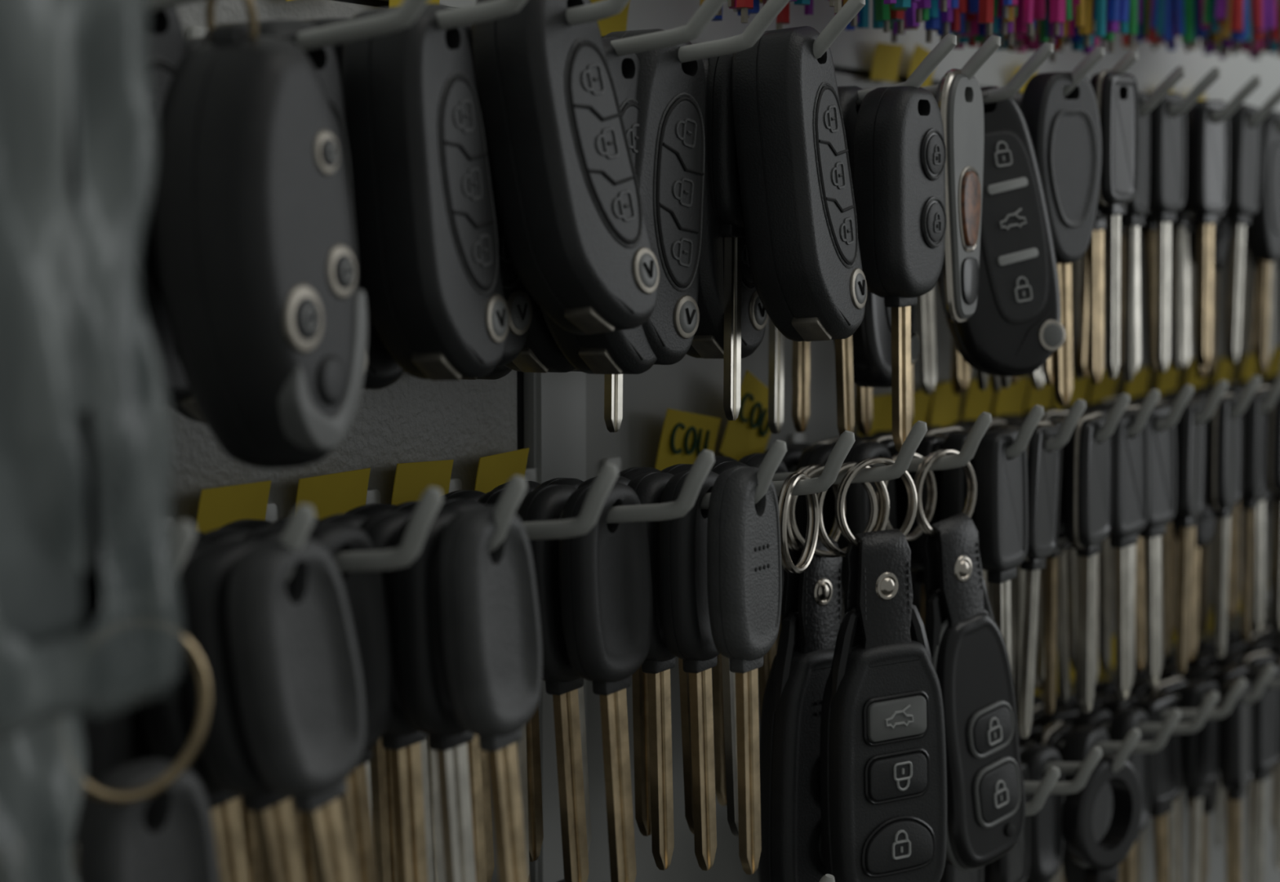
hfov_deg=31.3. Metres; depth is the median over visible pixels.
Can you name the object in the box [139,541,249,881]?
key
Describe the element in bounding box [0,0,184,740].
bag
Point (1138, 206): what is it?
keys
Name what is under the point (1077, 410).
hook
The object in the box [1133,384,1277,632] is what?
keys
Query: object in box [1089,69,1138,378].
key
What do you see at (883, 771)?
remote control
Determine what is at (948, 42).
hook
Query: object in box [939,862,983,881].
keys
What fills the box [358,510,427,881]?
key
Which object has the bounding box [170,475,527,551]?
hook
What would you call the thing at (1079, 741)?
keys
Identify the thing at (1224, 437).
keys
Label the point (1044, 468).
keys
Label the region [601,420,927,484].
hook
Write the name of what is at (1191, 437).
keys
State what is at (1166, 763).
keys
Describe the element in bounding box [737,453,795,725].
key
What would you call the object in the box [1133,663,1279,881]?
keys
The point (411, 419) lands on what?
wall panel
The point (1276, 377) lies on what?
keys
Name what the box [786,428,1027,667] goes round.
keys
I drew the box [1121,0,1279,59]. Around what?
cords
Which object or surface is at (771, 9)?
hook
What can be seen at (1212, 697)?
hook
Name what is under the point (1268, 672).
hook
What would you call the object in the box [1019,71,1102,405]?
key
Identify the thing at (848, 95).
key
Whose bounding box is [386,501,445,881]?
key
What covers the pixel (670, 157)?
key
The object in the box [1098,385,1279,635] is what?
keys
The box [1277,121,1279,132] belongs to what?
hook
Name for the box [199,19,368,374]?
key
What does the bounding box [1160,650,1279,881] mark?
keys
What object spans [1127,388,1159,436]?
hook
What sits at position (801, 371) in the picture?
key
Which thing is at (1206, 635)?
hook
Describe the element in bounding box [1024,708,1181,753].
hook
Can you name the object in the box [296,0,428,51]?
hook
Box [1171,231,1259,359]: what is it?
keys
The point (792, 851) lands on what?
remote control
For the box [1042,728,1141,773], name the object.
hook
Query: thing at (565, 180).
key
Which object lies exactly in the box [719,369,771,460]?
label
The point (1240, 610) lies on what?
price tag
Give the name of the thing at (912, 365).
key
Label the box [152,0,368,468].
remote
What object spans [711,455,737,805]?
key
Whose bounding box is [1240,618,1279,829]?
keys
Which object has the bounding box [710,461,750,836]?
key
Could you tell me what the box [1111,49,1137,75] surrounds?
hook
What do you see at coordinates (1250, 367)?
price tag
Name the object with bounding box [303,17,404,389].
key
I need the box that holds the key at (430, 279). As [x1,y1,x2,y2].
[341,3,509,380]
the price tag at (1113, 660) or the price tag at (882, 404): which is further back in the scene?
the price tag at (1113, 660)
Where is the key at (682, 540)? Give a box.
[657,469,719,870]
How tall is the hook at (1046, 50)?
0.034 m
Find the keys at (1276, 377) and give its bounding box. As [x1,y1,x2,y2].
[1241,376,1278,383]
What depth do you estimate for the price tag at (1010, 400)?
0.92 m
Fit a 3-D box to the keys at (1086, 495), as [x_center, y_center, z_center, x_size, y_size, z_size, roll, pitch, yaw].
[0.119,0.045,0.786,0.082,0.113,0.035,3,5,31]
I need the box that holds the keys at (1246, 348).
[1244,264,1248,357]
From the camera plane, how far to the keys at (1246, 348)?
1.10 m
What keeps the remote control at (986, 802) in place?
hanging from the hook at (973, 439)
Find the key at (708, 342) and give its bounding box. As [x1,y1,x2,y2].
[685,58,768,358]
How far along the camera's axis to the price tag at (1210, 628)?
1.14 m
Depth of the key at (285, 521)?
0.50 m
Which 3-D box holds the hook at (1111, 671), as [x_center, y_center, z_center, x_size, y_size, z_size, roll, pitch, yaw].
[0.247,0.098,0.992,0.105,0.035,0.009,3,5,33]
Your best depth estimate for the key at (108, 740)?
0.41 m
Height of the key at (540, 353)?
0.083 m
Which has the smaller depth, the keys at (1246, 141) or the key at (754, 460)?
the key at (754, 460)
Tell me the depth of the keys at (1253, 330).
1.12 m
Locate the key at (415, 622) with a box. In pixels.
[390,507,475,881]
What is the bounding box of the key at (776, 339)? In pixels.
[768,316,784,433]
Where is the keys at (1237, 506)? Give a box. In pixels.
[1164,383,1268,611]
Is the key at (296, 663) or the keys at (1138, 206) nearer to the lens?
the key at (296, 663)
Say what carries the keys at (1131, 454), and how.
hanging from the hook at (1153, 397)
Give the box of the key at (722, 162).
[706,53,745,420]
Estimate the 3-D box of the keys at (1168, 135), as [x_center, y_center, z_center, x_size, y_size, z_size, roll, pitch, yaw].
[0.166,-0.074,0.848,0.070,0.107,0.032,3,5,33]
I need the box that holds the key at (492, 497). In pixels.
[477,487,530,877]
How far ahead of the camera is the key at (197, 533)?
0.49 m
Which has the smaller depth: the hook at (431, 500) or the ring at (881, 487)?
the hook at (431, 500)
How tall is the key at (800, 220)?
0.083 m
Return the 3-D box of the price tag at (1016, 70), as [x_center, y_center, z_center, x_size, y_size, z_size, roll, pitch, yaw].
[0.155,-0.144,0.916,0.002,0.017,0.023,3,6,34]
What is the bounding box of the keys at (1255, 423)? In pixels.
[1064,390,1267,660]
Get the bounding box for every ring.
[83,632,211,803]
[777,472,819,573]
[789,463,877,557]
[816,462,889,555]
[875,453,937,541]
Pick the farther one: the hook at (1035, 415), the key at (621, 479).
the hook at (1035, 415)
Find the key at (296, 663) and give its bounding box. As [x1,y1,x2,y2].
[226,536,365,881]
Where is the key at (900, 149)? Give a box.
[853,85,946,452]
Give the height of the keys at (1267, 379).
0.114 m
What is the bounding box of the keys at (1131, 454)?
[911,409,1149,705]
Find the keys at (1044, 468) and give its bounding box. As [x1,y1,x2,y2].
[844,420,1062,737]
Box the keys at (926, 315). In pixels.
[916,91,1053,394]
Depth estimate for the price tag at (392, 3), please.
0.59 m
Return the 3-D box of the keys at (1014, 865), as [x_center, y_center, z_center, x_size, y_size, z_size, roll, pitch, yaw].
[0.101,0.161,0.785,0.063,0.106,0.032,3,5,33]
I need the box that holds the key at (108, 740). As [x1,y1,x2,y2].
[72,707,132,878]
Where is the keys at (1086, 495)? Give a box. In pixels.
[871,411,1113,714]
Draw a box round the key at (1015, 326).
[937,85,1065,376]
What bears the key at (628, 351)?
hanging from the hook at (708, 9)
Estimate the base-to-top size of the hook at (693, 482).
0.035 m
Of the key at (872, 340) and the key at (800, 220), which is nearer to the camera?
the key at (800, 220)
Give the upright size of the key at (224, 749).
0.102 m
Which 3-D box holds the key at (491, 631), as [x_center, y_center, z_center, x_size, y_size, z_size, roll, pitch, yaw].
[-0.031,0.065,0.480,0.012,0.103,0.028,2,5,27]
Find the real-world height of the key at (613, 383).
0.100 m
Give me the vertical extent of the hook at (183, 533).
0.035 m
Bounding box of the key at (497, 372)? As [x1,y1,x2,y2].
[460,365,512,379]
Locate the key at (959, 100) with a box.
[935,68,983,323]
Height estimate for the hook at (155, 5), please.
0.034 m
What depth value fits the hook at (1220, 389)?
0.84 m
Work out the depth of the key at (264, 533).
0.48 m
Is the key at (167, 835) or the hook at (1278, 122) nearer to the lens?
the key at (167, 835)
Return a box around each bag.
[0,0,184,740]
[0,715,86,881]
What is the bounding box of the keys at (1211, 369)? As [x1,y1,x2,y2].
[1170,229,1274,377]
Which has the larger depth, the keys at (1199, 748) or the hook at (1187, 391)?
the keys at (1199, 748)
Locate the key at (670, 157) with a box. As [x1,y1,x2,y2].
[604,28,705,364]
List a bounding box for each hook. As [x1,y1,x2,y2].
[149,0,203,13]
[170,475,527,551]
[171,520,195,578]
[186,0,527,38]
[265,462,618,539]
[280,503,315,581]
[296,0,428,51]
[333,486,443,572]
[365,449,715,523]
[448,440,786,509]
[524,430,855,496]
[565,0,630,26]
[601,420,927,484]
[610,0,727,56]
[678,0,790,62]
[788,399,1086,451]
[789,411,991,471]
[813,0,865,58]
[818,873,835,881]
[853,392,1130,445]
[856,33,956,105]
[897,404,1044,458]
[922,35,1000,98]
[926,384,1194,431]
[961,379,1228,424]
[982,42,1053,104]
[1013,46,1104,106]
[1023,746,1102,794]
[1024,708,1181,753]
[1025,766,1060,815]
[1037,663,1275,704]
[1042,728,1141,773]
[1065,690,1218,733]
[1069,677,1279,693]
[1102,666,1218,675]
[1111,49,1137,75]
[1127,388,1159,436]
[1138,66,1185,116]
[1160,677,1246,719]
[1168,66,1221,117]
[1197,631,1240,639]
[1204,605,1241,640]
[1211,75,1261,123]
[1230,608,1271,631]
[1231,375,1261,418]
[1248,88,1279,127]
[1259,374,1279,413]
[1264,602,1270,609]
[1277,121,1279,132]
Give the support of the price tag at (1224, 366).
attached to the wall
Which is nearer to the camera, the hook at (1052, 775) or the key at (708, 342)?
the key at (708, 342)
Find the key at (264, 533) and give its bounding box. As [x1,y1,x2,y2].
[241,524,316,881]
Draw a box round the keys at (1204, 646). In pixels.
[1195,639,1279,869]
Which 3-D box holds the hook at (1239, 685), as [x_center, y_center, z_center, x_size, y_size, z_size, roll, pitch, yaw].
[0.186,0.105,0.898,0.105,0.035,0.009,3,5,33]
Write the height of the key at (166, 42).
0.084 m
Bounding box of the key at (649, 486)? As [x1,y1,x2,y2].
[626,471,675,870]
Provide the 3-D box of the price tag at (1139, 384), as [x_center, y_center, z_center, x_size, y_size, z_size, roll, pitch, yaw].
[0.226,-0.023,1.036,0.004,0.020,0.028,3,5,33]
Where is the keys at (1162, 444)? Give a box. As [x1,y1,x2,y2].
[953,404,1176,688]
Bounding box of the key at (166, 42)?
[139,7,192,404]
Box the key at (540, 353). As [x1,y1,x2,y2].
[503,292,575,373]
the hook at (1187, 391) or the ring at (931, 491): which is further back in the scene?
the hook at (1187, 391)
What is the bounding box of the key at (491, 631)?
[438,505,542,881]
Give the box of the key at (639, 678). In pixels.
[617,466,660,835]
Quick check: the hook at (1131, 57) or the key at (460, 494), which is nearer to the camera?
the key at (460, 494)
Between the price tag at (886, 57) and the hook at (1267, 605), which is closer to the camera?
the price tag at (886, 57)
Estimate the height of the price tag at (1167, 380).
0.022 m
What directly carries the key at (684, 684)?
hanging from the hook at (846, 441)
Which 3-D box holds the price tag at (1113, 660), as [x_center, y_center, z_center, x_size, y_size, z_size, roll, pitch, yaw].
[0.209,0.098,1.020,0.003,0.024,0.030,3,5,31]
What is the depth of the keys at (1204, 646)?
1.01 m
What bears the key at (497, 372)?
hanging from the hook at (708, 9)
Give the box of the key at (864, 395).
[855,384,873,435]
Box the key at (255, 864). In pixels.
[193,527,264,881]
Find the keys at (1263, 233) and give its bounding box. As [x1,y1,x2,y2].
[1138,111,1279,378]
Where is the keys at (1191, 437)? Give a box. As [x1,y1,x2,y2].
[991,399,1207,689]
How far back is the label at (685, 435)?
0.71 m
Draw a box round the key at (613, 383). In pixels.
[604,373,622,431]
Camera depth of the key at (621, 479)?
0.59 m
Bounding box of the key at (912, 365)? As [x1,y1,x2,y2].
[911,364,913,426]
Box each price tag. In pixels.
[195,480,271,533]
[294,467,370,519]
[388,0,439,7]
[391,459,453,505]
[474,447,529,493]
[590,0,630,36]
[858,394,892,435]
[870,42,903,82]
[907,44,933,87]
[911,389,933,426]
[929,381,961,426]
[962,374,993,419]
[993,377,1029,415]
[1013,66,1035,93]
[1025,380,1053,413]
[1033,688,1039,693]
[1054,373,1090,409]
[1056,649,1075,693]
[1088,368,1119,404]
[1097,633,1115,679]
[1124,366,1151,398]
[1155,361,1179,395]
[1171,631,1177,653]
[1185,358,1207,389]
[1197,93,1205,100]
[1207,605,1213,631]
[1214,356,1233,385]
[1238,582,1266,612]
[1240,353,1257,382]
[1262,346,1279,380]
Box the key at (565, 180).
[471,0,659,334]
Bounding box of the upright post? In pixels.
[524,371,586,881]
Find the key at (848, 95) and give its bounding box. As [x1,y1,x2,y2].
[834,85,863,435]
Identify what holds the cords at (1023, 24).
hanging from the hook
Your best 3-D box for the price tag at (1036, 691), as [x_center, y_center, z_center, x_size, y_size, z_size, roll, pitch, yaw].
[0.160,0.105,0.945,0.003,0.023,0.030,3,5,33]
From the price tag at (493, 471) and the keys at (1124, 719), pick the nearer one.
the price tag at (493, 471)
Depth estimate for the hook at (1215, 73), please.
0.82 m
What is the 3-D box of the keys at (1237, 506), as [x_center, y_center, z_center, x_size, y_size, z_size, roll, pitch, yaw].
[0.277,0.025,1.024,0.082,0.109,0.033,3,5,33]
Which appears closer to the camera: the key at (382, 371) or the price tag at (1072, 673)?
the key at (382, 371)
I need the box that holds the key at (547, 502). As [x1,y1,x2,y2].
[517,484,589,881]
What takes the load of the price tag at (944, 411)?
attached to the wall
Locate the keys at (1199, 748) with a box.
[1094,676,1253,881]
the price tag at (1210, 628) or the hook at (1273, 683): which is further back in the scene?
the price tag at (1210, 628)
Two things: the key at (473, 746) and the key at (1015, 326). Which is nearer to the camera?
the key at (473, 746)
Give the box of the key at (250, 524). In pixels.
[219,519,271,881]
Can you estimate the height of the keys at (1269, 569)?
0.115 m
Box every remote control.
[758,464,846,881]
[819,456,946,881]
[913,448,1026,871]
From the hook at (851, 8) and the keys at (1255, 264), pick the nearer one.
the hook at (851, 8)
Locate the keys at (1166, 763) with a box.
[1016,692,1182,881]
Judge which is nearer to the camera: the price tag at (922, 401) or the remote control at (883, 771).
the remote control at (883, 771)
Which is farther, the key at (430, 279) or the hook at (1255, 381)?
the hook at (1255, 381)
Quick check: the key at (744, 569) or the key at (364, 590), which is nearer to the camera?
the key at (364, 590)
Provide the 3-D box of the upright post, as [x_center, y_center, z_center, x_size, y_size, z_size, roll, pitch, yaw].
[-0.025,0.513,0.702,0.007,1.264,0.025,3,5,33]
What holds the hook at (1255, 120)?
attached to the wall
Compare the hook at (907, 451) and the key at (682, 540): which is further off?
the hook at (907, 451)
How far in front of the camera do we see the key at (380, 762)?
0.54 m
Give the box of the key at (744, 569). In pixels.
[706,466,782,874]
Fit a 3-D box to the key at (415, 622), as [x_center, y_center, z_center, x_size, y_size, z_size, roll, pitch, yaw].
[-0.042,0.066,0.487,0.012,0.103,0.028,3,6,35]
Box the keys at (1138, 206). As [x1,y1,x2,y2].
[951,91,1150,395]
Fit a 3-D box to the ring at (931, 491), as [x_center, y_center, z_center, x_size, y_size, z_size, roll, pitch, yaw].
[0.079,0.017,0.679,0.004,0.027,0.027,4,6,44]
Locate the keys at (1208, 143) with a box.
[1088,100,1230,375]
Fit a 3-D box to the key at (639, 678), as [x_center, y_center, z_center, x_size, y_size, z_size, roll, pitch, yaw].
[0.000,0.059,0.633,0.010,0.103,0.030,3,5,33]
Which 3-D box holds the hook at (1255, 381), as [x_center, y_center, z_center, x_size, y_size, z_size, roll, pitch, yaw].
[0.192,-0.010,0.897,0.105,0.035,0.009,3,5,33]
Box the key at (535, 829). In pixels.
[491,480,543,861]
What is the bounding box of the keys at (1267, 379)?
[1263,374,1279,511]
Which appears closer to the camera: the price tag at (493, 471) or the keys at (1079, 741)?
the price tag at (493, 471)
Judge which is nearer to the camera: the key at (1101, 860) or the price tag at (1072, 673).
the key at (1101, 860)
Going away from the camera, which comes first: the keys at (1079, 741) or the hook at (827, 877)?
the hook at (827, 877)
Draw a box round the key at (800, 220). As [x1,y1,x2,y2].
[731,26,866,341]
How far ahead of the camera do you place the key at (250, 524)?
0.51 m
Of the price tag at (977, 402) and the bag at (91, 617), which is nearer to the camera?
the bag at (91, 617)
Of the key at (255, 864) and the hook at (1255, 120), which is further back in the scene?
the hook at (1255, 120)
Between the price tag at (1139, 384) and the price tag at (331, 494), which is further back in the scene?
the price tag at (1139, 384)
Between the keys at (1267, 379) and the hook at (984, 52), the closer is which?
the hook at (984, 52)
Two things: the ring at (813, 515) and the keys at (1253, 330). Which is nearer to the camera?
the ring at (813, 515)
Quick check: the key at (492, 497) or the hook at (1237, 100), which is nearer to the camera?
the key at (492, 497)
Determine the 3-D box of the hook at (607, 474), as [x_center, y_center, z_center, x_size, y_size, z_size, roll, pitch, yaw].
[-0.049,0.020,0.528,0.105,0.035,0.009,3,5,33]
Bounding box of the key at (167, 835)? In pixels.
[77,758,219,881]
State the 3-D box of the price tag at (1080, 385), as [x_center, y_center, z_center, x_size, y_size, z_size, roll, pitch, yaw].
[0.185,-0.021,0.973,0.003,0.023,0.030,3,6,36]
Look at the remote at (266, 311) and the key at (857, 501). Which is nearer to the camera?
the remote at (266, 311)
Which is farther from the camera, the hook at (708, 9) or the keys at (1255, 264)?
the keys at (1255, 264)
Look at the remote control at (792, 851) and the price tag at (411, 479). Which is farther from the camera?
the remote control at (792, 851)
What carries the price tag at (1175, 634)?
attached to the hook at (1206, 635)
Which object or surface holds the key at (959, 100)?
hanging from the hook at (984, 52)
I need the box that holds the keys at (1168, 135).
[1010,93,1186,383]
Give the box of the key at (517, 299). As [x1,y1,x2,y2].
[463,24,532,366]
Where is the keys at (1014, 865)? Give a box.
[984,761,1029,881]
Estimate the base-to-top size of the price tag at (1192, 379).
0.022 m
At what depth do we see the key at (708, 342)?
0.61 m
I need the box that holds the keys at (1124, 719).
[1017,703,1151,881]
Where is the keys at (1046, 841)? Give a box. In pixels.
[983,743,1064,881]
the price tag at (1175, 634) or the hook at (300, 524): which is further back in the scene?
the price tag at (1175, 634)
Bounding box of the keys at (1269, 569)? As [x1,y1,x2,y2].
[1234,378,1276,590]
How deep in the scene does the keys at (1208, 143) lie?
0.87 m
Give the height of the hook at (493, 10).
0.034 m
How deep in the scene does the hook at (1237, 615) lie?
1.17 m
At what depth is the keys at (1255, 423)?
0.91 m
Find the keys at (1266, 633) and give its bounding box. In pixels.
[1215,626,1279,847]
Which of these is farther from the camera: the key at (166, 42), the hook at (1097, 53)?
the hook at (1097, 53)
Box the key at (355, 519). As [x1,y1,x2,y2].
[311,513,372,822]
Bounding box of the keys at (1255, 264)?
[1215,238,1279,368]
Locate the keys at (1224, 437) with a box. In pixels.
[1025,392,1243,659]
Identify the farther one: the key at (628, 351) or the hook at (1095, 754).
the hook at (1095, 754)
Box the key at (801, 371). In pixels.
[791,340,810,431]
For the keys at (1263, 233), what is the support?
hanging from the hook at (1278, 122)
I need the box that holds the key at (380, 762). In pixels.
[344,502,397,881]
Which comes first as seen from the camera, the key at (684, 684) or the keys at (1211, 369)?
the key at (684, 684)
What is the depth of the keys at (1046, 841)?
0.79 m
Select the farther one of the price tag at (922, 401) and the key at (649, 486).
the price tag at (922, 401)
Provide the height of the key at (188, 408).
0.083 m
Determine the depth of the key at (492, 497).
0.57 m
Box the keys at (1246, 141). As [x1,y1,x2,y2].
[1102,103,1262,371]
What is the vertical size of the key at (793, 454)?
0.103 m
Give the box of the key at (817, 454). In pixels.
[795,443,844,606]
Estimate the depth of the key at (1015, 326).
0.70 m
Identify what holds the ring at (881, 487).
hanging from the hook at (907, 451)
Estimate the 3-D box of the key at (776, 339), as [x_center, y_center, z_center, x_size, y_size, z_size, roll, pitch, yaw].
[0.040,-0.052,0.666,0.010,0.100,0.024,3,5,33]
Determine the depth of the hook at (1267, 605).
1.21 m
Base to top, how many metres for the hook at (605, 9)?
0.034 m
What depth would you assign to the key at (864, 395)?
0.74 m
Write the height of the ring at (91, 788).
0.032 m
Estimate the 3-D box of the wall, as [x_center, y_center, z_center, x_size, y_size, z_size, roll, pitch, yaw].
[0.185,0.064,1.081,0.101,2.700,4.400,3,5,33]
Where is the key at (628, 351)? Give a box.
[540,37,657,373]
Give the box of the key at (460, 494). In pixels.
[442,489,494,881]
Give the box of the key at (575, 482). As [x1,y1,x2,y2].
[533,477,591,853]
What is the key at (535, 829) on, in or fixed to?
hanging from the hook at (777, 451)
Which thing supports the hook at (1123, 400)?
attached to the wall
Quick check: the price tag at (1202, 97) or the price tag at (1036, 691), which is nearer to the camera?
the price tag at (1036, 691)
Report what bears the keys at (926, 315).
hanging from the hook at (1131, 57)
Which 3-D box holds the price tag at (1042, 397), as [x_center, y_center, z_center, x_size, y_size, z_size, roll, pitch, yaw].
[0.166,-0.018,0.943,0.003,0.020,0.028,3,5,31]
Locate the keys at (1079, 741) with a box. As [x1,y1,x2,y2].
[1017,720,1113,881]
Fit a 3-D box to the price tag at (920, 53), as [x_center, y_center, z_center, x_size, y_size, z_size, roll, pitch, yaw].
[0.104,-0.137,0.839,0.003,0.016,0.023,3,5,29]
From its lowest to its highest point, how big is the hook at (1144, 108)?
0.034 m
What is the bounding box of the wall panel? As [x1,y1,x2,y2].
[586,72,1279,881]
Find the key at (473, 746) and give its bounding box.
[439,498,487,881]
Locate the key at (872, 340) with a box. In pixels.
[833,88,920,387]
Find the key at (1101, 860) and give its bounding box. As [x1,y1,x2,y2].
[1062,752,1142,881]
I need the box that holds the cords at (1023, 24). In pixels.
[699,0,1137,62]
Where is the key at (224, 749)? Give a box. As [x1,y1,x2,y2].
[178,538,304,881]
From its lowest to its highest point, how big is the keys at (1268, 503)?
0.112 m
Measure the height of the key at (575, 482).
0.103 m
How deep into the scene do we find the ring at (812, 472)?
0.64 m
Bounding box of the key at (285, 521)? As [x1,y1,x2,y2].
[266,515,319,526]
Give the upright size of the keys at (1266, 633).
0.107 m
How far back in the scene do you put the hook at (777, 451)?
0.56 m
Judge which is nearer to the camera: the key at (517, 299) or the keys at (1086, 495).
the key at (517, 299)
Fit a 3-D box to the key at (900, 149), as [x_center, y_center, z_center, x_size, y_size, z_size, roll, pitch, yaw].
[0.074,-0.048,0.645,0.017,0.103,0.034,3,5,33]
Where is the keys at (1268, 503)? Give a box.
[1204,381,1275,599]
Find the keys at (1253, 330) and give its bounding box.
[1248,266,1258,355]
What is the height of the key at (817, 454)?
0.103 m
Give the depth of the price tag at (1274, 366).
1.20 m
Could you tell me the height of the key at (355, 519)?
0.103 m
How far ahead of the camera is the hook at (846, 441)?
0.59 m
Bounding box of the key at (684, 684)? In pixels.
[660,463,693,833]
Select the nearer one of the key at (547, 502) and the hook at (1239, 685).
the key at (547, 502)
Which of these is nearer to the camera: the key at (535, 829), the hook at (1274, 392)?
the key at (535, 829)
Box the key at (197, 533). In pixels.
[195,530,204,537]
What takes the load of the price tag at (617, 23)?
attached to the wall
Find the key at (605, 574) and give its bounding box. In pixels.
[559,481,653,881]
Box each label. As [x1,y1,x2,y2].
[655,408,721,471]
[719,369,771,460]
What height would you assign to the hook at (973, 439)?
0.035 m
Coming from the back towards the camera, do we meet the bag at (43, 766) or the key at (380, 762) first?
the key at (380, 762)
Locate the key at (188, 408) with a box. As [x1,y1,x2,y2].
[169,37,206,423]
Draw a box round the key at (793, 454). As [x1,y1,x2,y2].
[763,446,804,652]
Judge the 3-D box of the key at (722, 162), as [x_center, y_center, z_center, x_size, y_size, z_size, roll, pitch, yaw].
[0.025,-0.055,0.611,0.010,0.100,0.023,3,5,33]
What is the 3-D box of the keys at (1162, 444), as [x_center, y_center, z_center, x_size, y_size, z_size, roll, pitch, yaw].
[0.153,0.040,0.838,0.081,0.109,0.031,3,5,33]
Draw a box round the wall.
[330,0,1279,449]
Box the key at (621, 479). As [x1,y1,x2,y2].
[577,475,631,716]
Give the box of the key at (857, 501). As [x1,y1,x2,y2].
[836,440,897,592]
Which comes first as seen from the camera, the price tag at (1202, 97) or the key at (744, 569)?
the key at (744, 569)
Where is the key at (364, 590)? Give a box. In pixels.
[306,521,392,881]
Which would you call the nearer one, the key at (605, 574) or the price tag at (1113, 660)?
the key at (605, 574)
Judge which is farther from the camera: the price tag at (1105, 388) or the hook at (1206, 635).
the hook at (1206, 635)
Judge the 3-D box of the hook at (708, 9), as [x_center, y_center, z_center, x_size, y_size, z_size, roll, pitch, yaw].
[-0.019,-0.096,0.564,0.105,0.034,0.009,3,6,33]

